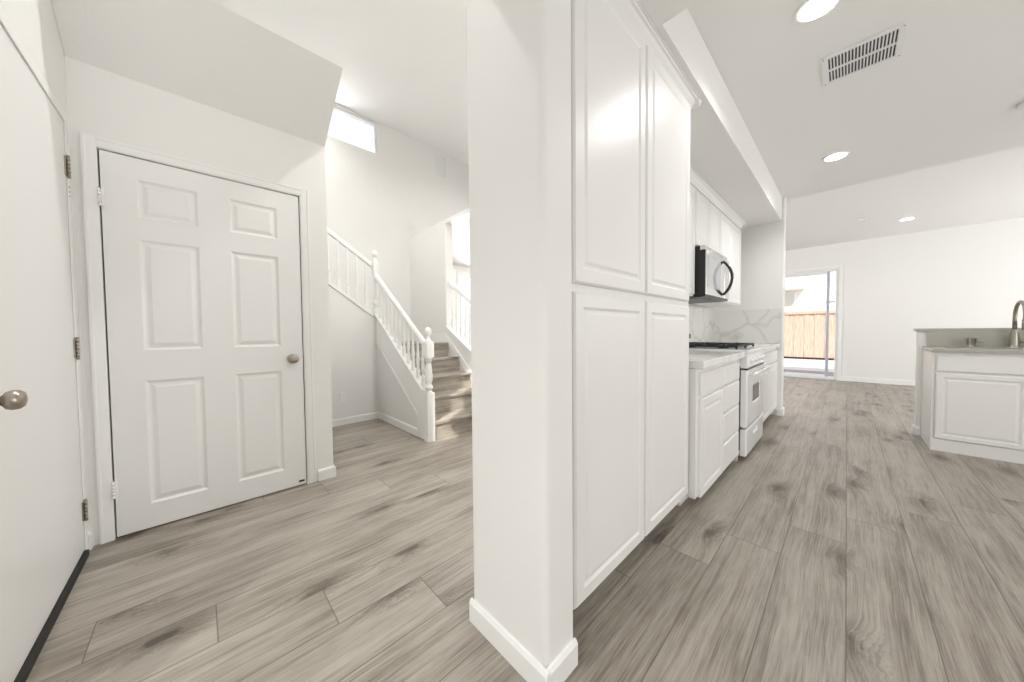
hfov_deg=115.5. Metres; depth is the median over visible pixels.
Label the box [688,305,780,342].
backsplash
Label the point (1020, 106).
smoke detector
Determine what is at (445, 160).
air vent
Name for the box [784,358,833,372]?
patio
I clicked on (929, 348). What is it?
countertop
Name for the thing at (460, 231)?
window
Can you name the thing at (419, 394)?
stair railing
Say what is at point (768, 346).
countertop
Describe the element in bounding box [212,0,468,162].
ceiling
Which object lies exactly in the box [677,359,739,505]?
base cabinet
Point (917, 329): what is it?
countertop
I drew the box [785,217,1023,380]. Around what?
wall
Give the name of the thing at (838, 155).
recessed light
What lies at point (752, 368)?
gas range
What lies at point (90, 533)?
baseboard
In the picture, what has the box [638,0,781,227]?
ceiling
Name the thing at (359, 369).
wall
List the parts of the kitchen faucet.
spout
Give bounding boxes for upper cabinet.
[689,184,694,296]
[690,209,740,306]
[694,187,719,252]
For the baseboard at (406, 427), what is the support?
attached to the wall at (359, 369)
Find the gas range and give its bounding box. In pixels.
[689,342,768,456]
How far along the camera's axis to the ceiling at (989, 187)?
4.56 m
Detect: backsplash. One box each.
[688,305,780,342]
[926,331,1023,347]
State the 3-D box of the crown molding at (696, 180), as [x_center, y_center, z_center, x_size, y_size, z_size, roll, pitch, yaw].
[1.790,-1.409,3.225,2.839,0.072,0.398,-2,2,-44]
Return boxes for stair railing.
[327,227,378,317]
[374,273,434,442]
[446,280,470,352]
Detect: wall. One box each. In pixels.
[0,0,88,546]
[65,57,332,544]
[325,104,468,340]
[329,286,416,427]
[409,208,471,386]
[453,264,469,325]
[688,304,713,308]
[714,197,1021,428]
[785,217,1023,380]
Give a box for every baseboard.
[88,531,93,549]
[318,464,335,480]
[332,412,416,435]
[469,598,577,681]
[776,407,784,415]
[841,376,914,385]
[911,424,919,435]
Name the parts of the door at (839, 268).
sliding panel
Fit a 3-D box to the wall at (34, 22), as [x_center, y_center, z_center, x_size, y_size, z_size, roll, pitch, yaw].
[-2.564,-1.084,1.880,0.140,4.280,3.700,-2,2,-44]
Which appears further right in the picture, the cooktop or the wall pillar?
the cooktop
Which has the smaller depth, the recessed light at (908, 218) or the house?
the recessed light at (908, 218)
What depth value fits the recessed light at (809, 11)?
1.63 m
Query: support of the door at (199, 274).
in the wall at (101, 103)
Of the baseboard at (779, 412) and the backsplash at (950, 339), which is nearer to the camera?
the backsplash at (950, 339)
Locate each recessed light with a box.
[793,0,841,24]
[822,151,849,161]
[898,217,915,220]
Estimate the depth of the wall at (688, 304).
4.17 m
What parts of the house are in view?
pane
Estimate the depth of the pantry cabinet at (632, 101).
1.33 m
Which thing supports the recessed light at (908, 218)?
in the ceiling at (989, 187)
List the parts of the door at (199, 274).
knob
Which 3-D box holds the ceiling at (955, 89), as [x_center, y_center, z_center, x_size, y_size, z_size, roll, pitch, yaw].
[3.402,-1.833,1.313,3.840,0.300,5.620,-2,2,-44]
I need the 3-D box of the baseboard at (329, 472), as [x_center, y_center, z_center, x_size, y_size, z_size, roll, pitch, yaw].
[-1.420,0.988,2.457,0.117,0.082,0.124,-2,2,-44]
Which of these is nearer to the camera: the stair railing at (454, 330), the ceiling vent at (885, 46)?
the ceiling vent at (885, 46)
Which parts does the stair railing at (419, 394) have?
handrail, shoe rail, newel post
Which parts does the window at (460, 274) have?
frame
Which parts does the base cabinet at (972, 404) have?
panel, cabinet door, drawer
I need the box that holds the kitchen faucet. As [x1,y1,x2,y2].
[1008,300,1023,347]
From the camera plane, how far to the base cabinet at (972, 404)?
2.70 m
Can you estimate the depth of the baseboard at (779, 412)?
4.05 m
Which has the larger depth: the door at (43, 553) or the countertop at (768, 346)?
the countertop at (768, 346)
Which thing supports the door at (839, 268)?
in the wall at (967, 276)
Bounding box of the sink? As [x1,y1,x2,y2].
[944,346,1023,349]
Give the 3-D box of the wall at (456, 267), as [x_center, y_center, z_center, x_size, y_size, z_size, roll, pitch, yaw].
[0.407,-0.479,8.320,7.140,2.620,1.180,-2,2,-44]
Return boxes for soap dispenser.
[965,338,984,346]
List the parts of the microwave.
door, control panel, handle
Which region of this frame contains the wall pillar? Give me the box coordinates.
[466,0,572,668]
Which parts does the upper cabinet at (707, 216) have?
door, door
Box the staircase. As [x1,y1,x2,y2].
[402,333,471,440]
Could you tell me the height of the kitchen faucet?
0.412 m
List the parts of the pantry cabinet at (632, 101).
cabinet door, cabinet door, crown moulding, cabinet door, cabinet door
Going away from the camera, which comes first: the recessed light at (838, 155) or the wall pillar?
the wall pillar
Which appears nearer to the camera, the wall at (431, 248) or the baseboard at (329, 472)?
the baseboard at (329, 472)
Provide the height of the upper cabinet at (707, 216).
0.515 m
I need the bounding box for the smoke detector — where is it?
[1017,101,1023,109]
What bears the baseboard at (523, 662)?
attached to the wall pillar
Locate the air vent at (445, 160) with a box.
[435,153,446,177]
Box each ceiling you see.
[51,0,342,146]
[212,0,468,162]
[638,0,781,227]
[688,0,1023,199]
[786,146,1023,250]
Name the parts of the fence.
rail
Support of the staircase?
on the floor
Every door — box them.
[0,7,88,681]
[80,132,316,544]
[784,265,842,380]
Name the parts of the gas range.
storage drawer, oven door, control panel, oven handle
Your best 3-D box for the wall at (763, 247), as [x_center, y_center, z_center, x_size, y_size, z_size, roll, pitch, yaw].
[4.334,-0.395,3.078,0.130,2.700,4.420,-2,2,-44]
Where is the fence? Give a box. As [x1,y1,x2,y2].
[784,310,834,359]
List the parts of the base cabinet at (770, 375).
cabinet door, drawer, cabinet door, drawer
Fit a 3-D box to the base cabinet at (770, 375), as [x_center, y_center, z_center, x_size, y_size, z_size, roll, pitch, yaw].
[2.647,0.519,3.883,1.220,0.855,0.703,-2,2,-44]
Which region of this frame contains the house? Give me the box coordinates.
[785,276,835,311]
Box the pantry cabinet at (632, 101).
[571,0,701,609]
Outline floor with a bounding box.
[26,376,1023,681]
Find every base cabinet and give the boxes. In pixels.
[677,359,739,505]
[761,349,776,421]
[920,350,1023,463]
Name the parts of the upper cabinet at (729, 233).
door, door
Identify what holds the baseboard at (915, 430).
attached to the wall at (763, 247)
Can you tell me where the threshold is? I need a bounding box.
[784,370,833,376]
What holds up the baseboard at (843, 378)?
attached to the wall at (967, 276)
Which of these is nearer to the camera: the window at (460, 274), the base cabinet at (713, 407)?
the base cabinet at (713, 407)
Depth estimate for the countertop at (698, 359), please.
2.20 m
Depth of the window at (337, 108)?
4.80 m
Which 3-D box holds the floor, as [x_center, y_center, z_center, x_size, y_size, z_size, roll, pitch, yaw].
[1.638,1.042,3.063,12.950,0.120,10.500,-2,2,-44]
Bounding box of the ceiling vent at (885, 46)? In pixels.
[821,20,908,86]
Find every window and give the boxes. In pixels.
[327,106,376,153]
[452,218,469,266]
[457,271,469,330]
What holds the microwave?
attached to the upper cabinet at (707, 216)
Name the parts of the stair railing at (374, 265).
handrail, newel post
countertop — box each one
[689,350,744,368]
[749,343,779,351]
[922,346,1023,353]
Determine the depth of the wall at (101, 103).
1.88 m
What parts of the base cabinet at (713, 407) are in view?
drawer, cabinet door, drawer, drawer, drawer, drawer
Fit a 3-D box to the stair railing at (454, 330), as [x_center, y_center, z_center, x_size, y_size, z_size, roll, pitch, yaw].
[-0.383,-0.097,4.096,0.150,1.504,1.428,-2,2,-44]
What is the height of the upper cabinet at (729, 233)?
0.960 m
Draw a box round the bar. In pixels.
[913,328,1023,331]
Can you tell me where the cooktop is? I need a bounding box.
[689,346,764,353]
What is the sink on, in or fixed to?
in the countertop at (929, 348)
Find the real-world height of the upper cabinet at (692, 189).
0.960 m
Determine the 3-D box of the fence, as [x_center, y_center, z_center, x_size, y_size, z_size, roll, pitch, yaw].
[10.136,-0.216,11.816,0.078,1.700,11.073,-2,2,-44]
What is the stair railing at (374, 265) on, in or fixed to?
on the wall at (359, 369)
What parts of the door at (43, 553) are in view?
knob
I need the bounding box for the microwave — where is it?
[688,245,733,303]
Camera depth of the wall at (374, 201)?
5.03 m
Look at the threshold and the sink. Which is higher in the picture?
the sink
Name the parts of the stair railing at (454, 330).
handrail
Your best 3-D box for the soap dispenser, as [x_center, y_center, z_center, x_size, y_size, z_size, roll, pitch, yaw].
[4.256,0.015,2.973,0.064,0.090,0.099,-2,2,-44]
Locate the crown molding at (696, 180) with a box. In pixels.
[690,165,745,228]
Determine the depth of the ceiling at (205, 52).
1.77 m

